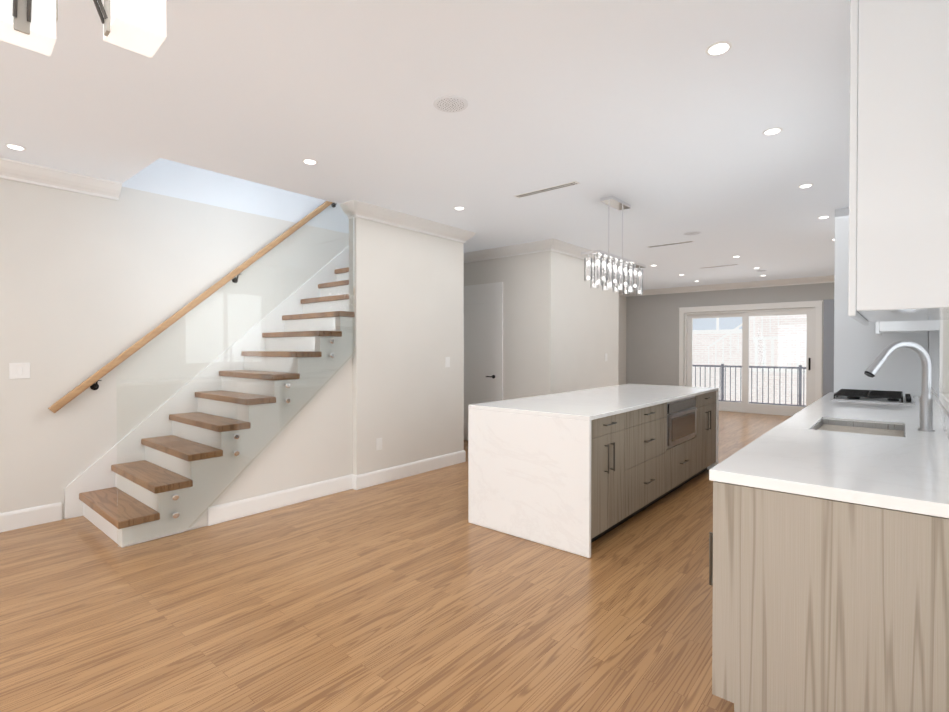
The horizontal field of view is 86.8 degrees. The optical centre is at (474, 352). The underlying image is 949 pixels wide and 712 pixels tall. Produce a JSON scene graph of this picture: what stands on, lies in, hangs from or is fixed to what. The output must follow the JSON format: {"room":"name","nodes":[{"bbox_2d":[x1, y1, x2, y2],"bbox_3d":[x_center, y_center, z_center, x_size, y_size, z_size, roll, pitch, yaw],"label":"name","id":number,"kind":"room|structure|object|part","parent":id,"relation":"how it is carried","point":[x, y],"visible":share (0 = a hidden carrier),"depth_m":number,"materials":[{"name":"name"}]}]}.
{"room":"kitchen","nodes":[
{"label":"kitchen","id":0,"kind":"room"},
{"bbox_2d":[0,411,791,711],"bbox_3d":[0.711,1.378,4.620,5.580,0.120,15.820,0,1,40],"label":"floor","id":1,"kind":"structure","parent":0,"point":[417,593],"depth_m":2.58,"materials":[{"name":"brown wood"}]},
{"bbox_2d":[48,201,353,547],"bbox_3d":[-1.741,-0.619,4.938,1.096,3.864,3.649,0,1,40],"label":"staircase","id":2,"kind":"structure","parent":1,"relation":"on","point":[302,336],"depth_m":4.25,"materials":[{"name":"brown wood"}]},
{"bbox_3d":[-2.186,-1.048,5.186,0.092,3.011,3.458,0,1,40],"label":"handrail","id":3,"kind":"part","parent":2,"relation":"part of","materials":[{"name":"brown wood"}]},
{"bbox_2d":[468,384,718,557],"bbox_3d":[1.336,0.856,4.735,1.048,0.919,3.050,0,1,40],"label":"kitchen island","id":4,"kind":"object","parent":1,"relation":"on","point":[578,472],"visible":1,"depth_m":3.70,"materials":[{"name":"white stone"}]},
{"bbox_2d":[709,480,948,711],"bbox_3d":[1.324,0.906,1.812,0.719,0.875,0.572,0,1,40],"label":"base cabinet","id":5,"kind":"object","parent":1,"relation":"on","point":[829,558],"depth_m":1.61,"materials":[{"name":"beige wood"}]},
{"bbox_2d":[709,392,948,515],"bbox_3d":[2.479,0.431,3.183,0.736,0.041,4.180,0,1,40],"label":"countertop","id":6,"kind":"structure","parent":5,"relation":"on","point":[910,468],"depth_m":2.00,"materials":[{"name":"white stone"}]},
{"bbox_2d":[821,420,896,435],"bbox_3d":[2.173,0.535,2.841,0.399,0.219,0.619,0,1,40],"label":"sink","id":7,"kind":"object","parent":6,"relation":"in","point":[841,425],"depth_m":3.03,"materials":[{"name":"silver metal"}]},
{"bbox_2d":[831,389,914,404],"bbox_3d":[3.461,0.374,4.356,0.530,0.052,0.760,0,1,40],"label":"cooktop","id":8,"kind":"object","parent":6,"relation":"in","point":[850,395],"depth_m":4.21,"materials":[{"name":"black metal"}]},
{"bbox_2d":[865,340,936,431],"bbox_3d":[2.298,0.174,2.714,0.288,0.481,0.336,0,1,40],"label":"faucet","id":9,"kind":"object","parent":6,"relation":"on","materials":[{"name":"silver metal"}]},
{"bbox_2d":[0,0,849,289],"bbox_3d":[0.711,-1.572,4.593,5.580,0.300,15.820,0,1,40],"label":"ceiling","id":10,"kind":"structure","parent":0,"point":[655,116],"depth_m":2.95,"materials":[{"name":"white paint"}]},
{"bbox_2d":[5,144,25,150],"bbox_3d":[-3.145,-1.408,3.439,0.112,0.006,0.112,0,1,40],"label":"recessed light","id":11,"kind":"object","parent":10,"relation":"in","point":[15,147],"visible":1,"depth_m":3.44,"materials":[{"name":"white"}]},
{"bbox_2d":[0,0,165,57],"bbox_3d":[-0.943,-1.063,1.059,0.427,0.652,0.427,0,1,-2],"label":"ceiling fixture","id":12,"kind":"object","parent":10,"relation":"hanging from","point":[138,26],"visible":1,"depth_m":1.18,"materials":[{"name":"white glass"}]},
{"bbox_2d":[302,159,317,164],"bbox_3d":[-1.216,-1.411,3.708,0.112,0.006,0.112,0,1,40],"label":"recessed light","id":13,"kind":"object","parent":10,"relation":"in","point":[310,161],"visible":1,"depth_m":3.69,"materials":[{"name":"white"}]},
{"bbox_2d":[433,95,467,112],"bbox_3d":[-0.135,-1.402,2.834,0.200,0.007,0.200,0,1,40],"label":"ceiling speaker","id":14,"kind":"object","parent":10,"relation":"attached to","point":[450,103],"visible":1,"depth_m":2.82,"materials":[{"name":"white plastic"}]},
{"bbox_2d":[454,206,464,209],"bbox_3d":[-0.149,-1.422,4.940,0.112,0.006,0.112,0,1,40],"label":"recessed light","id":15,"kind":"object","parent":10,"relation":"in","point":[459,208],"visible":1,"depth_m":4.94,"materials":[{"name":"white"}]},
{"bbox_2d":[514,181,579,197],"bbox_3d":[0.620,-1.417,4.370,0.630,0.004,0.080,0,1,40],"label":"ceiling vent","id":16,"kind":"object","parent":10,"relation":"in","point":[548,189],"visible":1,"depth_m":4.35,"materials":[{"name":"white metal"}]},
{"bbox_2d":[581,196,645,294],"bbox_3d":[1.331,-1.003,4.728,0.170,0.840,1.040,0,1,40],"label":"pendant chandelier","id":17,"kind":"object","parent":10,"relation":"hanging from","point":[608,263],"visible":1,"depth_m":4.64,"materials":[{"name":"clear glass"}]},
{"bbox_2d":[648,241,694,247],"bbox_3d":[2.595,-1.438,6.655,0.600,0.004,0.080,0,1,40],"label":"ceiling vent","id":18,"kind":"object","parent":10,"relation":"in","point":[670,244],"visible":0.95,"depth_m":6.66,"materials":[{"name":"white metal"}]},
{"bbox_2d":[683,231,700,234],"bbox_3d":[2.613,-1.431,6.024,0.200,0.007,0.200,0,1,40],"label":"ceiling speaker","id":19,"kind":"object","parent":10,"relation":"attached to","point":[693,233],"visible":1,"depth_m":6.01,"materials":[{"name":"white plastic"}]},
{"bbox_2d":[705,41,731,55],"bbox_3d":[1.123,-1.398,2.309,0.112,0.006,0.112,0,1,40],"label":"recessed light","id":20,"kind":"object","parent":10,"relation":"in","point":[718,48],"visible":1,"depth_m":2.30,"materials":[{"name":"white"}]},
{"bbox_2d":[700,264,738,268],"bbox_3d":[4.111,-1.455,8.450,0.600,0.004,0.080,0,1,40],"label":"ceiling vent","id":21,"kind":"object","parent":10,"relation":"in","point":[719,266],"visible":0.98,"depth_m":8.45,"materials":[{"name":"white metal"}]},
{"bbox_2d":[762,127,782,134],"bbox_3d":[1.893,-1.406,3.189,0.112,0.006,0.112,0,1,40],"label":"recessed light","id":22,"kind":"object","parent":10,"relation":"in","point":[773,131],"visible":1,"depth_m":3.18,"materials":[{"name":"white"}]},
{"bbox_2d":[798,184,813,187],"bbox_3d":[2.811,-1.416,4.260,0.112,0.006,0.112,0,1,40],"label":"recessed light","id":23,"kind":"object","parent":10,"relation":"in","point":[804,185],"visible":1,"depth_m":4.25,"materials":[{"name":"white"}]},
{"bbox_2d":[0,158,948,531],"bbox_3d":[0.711,-1.582,4.593,5.580,5.800,15.820,0,1,40],"label":"wall","id":24,"kind":"structure","parent":0,"point":[90,286],"depth_m":4.83,"materials":[{"name":"beige paint"}]},
{"bbox_2d":[9,363,29,378],"bbox_3d":[-3.432,0.135,3.787,0.010,0.120,0.120,0,1,40],"label":"light switch","id":25,"kind":"object","parent":24,"relation":"attached to","point":[19,370],"visible":1,"depth_m":3.78,"materials":[{"name":"white plastic"}]},
{"bbox_2d":[0,450,465,531],"bbox_3d":[0.710,1.247,4.618,5.278,0.139,15.519,0,1,40],"label":"baseboard","id":26,"kind":"structure","parent":24,"relation":"attached to","point":[48,513],"depth_m":4.33,"materials":[{"name":"white wood"}]},
{"bbox_2d":[376,438,381,450],"bbox_3d":[-0.953,0.914,5.026,0.008,0.120,0.075,0,1,40],"label":"outlet","id":27,"kind":"object","parent":24,"relation":"attached to","point":[378,443],"visible":1,"depth_m":5.02,"materials":[{"name":"white plastic"}]},
{"bbox_2d":[0,157,833,296],"bbox_3d":[0.710,-1.359,4.594,5.278,0.124,15.519,0,1,40],"label":"crown molding","id":28,"kind":"structure","parent":24,"relation":"attached to","point":[18,171],"depth_m":5.30,"materials":[{"name":"white paint"}]},
{"bbox_2d":[445,357,449,366],"bbox_3d":[-0.307,0.107,5.782,0.010,0.120,0.075,0,1,40],"label":"light switch","id":29,"kind":"object","parent":24,"relation":"attached to","point":[447,361],"visible":1,"depth_m":5.77,"materials":[{"name":"white plastic"}]},
{"bbox_2d":[464,282,502,439],"bbox_3d":[0.056,0.150,7.201,0.835,2.263,0.063,0,1,40],"label":"closet door leaf","id":30,"kind":"structure","parent":24,"relation":"in","point":[483,353],"depth_m":7.18,"materials":[{"name":"white wood"}]},
{"bbox_2d":[684,307,815,415],"bbox_3d":[5.723,0.183,10.605,2.476,2.157,0.150,0,1,40],"label":"sliding patio door","id":31,"kind":"structure","parent":24,"relation":"in","point":[744,406],"depth_m":10.54,"materials":[{"name":"white plastic"}]},
{"bbox_2d":[679,300,822,400],"bbox_3d":[5.679,0.051,10.553,2.704,2.141,0.024,0,1,40],"label":"door frame","id":32,"kind":"structure","parent":24,"relation":"attached to","point":[818,361],"depth_m":10.21,"materials":[{"name":"white wood"}]},
{"bbox_2d":[834,209,840,295],"bbox_3d":[4.202,-0.986,5.185,0.697,0.876,1.078,0,1,40],"label":"upper cabinet","id":33,"kind":"object","parent":24,"relation":"attached to","point":[837,271],"depth_m":4.97,"materials":[{"name":"white wood"}]},
{"bbox_2d":[833,296,927,395],"bbox_3d":[4.196,0.385,5.186,0.692,1.854,1.093,0,1,40],"label":"tall cabinet","id":34,"kind":"object","parent":24,"relation":"attached to","point":[852,342],"depth_m":4.89,"materials":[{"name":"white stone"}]},
{"bbox_2d":[841,0,948,319],"bbox_3d":[1.423,-0.761,1.610,0.327,1.261,0.430,0,1,40],"label":"upper cabinet","id":35,"kind":"object","parent":24,"relation":"attached to","point":[895,224],"depth_m":1.48,"materials":[{"name":"white wood"}]},
{"bbox_2d":[853,320,939,323],"bbox_3d":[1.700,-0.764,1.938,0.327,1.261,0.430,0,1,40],"label":"upper cabinet","id":36,"kind":"object","parent":24,"relation":"attached to","point":[854,321],"depth_m":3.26,"materials":[{"name":"white wood"}]},
{"bbox_2d":[873,324,939,335],"bbox_3d":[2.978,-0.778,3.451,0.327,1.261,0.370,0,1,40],"label":"range hood","id":37,"kind":"object","parent":24,"relation":"attached to","point":[878,329],"depth_m":3.38,"materials":[{"name":"white metal"}]},
{"bbox_2d":[925,332,939,335],"bbox_3d":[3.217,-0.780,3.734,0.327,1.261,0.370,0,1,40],"label":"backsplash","id":38,"kind":"structure","parent":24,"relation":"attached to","point":[926,333],"depth_m":3.69,"materials":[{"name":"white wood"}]},
{"bbox_2d":[933,392,948,435],"bbox_3d":[2.750,0.363,2.954,0.020,0.099,4.180,0,1,40],"label":"backsplash","id":39,"kind":"structure","parent":24,"relation":"attached to","point":[939,410],"depth_m":2.83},
{"bbox_2d":[939,320,948,412],"bbox_3d":[2.510,-0.363,2.574,0.112,1.340,1.440,0,1,40],"label":"kitchen window","id":40,"kind":"structure","parent":24,"relation":"in","point":[943,400],"depth_m":3.11,"materials":[{"name":"white"}]},
{"label":"outside","id":41,"kind":"structure","parent":0,"visible":0},
{"bbox_2d":[692,314,806,406],"bbox_3d":[3.438,-4.207,7.239,22.000,17.000,27.120,0,1,40],"label":"window glass","id":42,"kind":"structure","parent":41,"point":[799,324],"depth_m":16.36,"materials":[{"name":"grey"}]}
]}

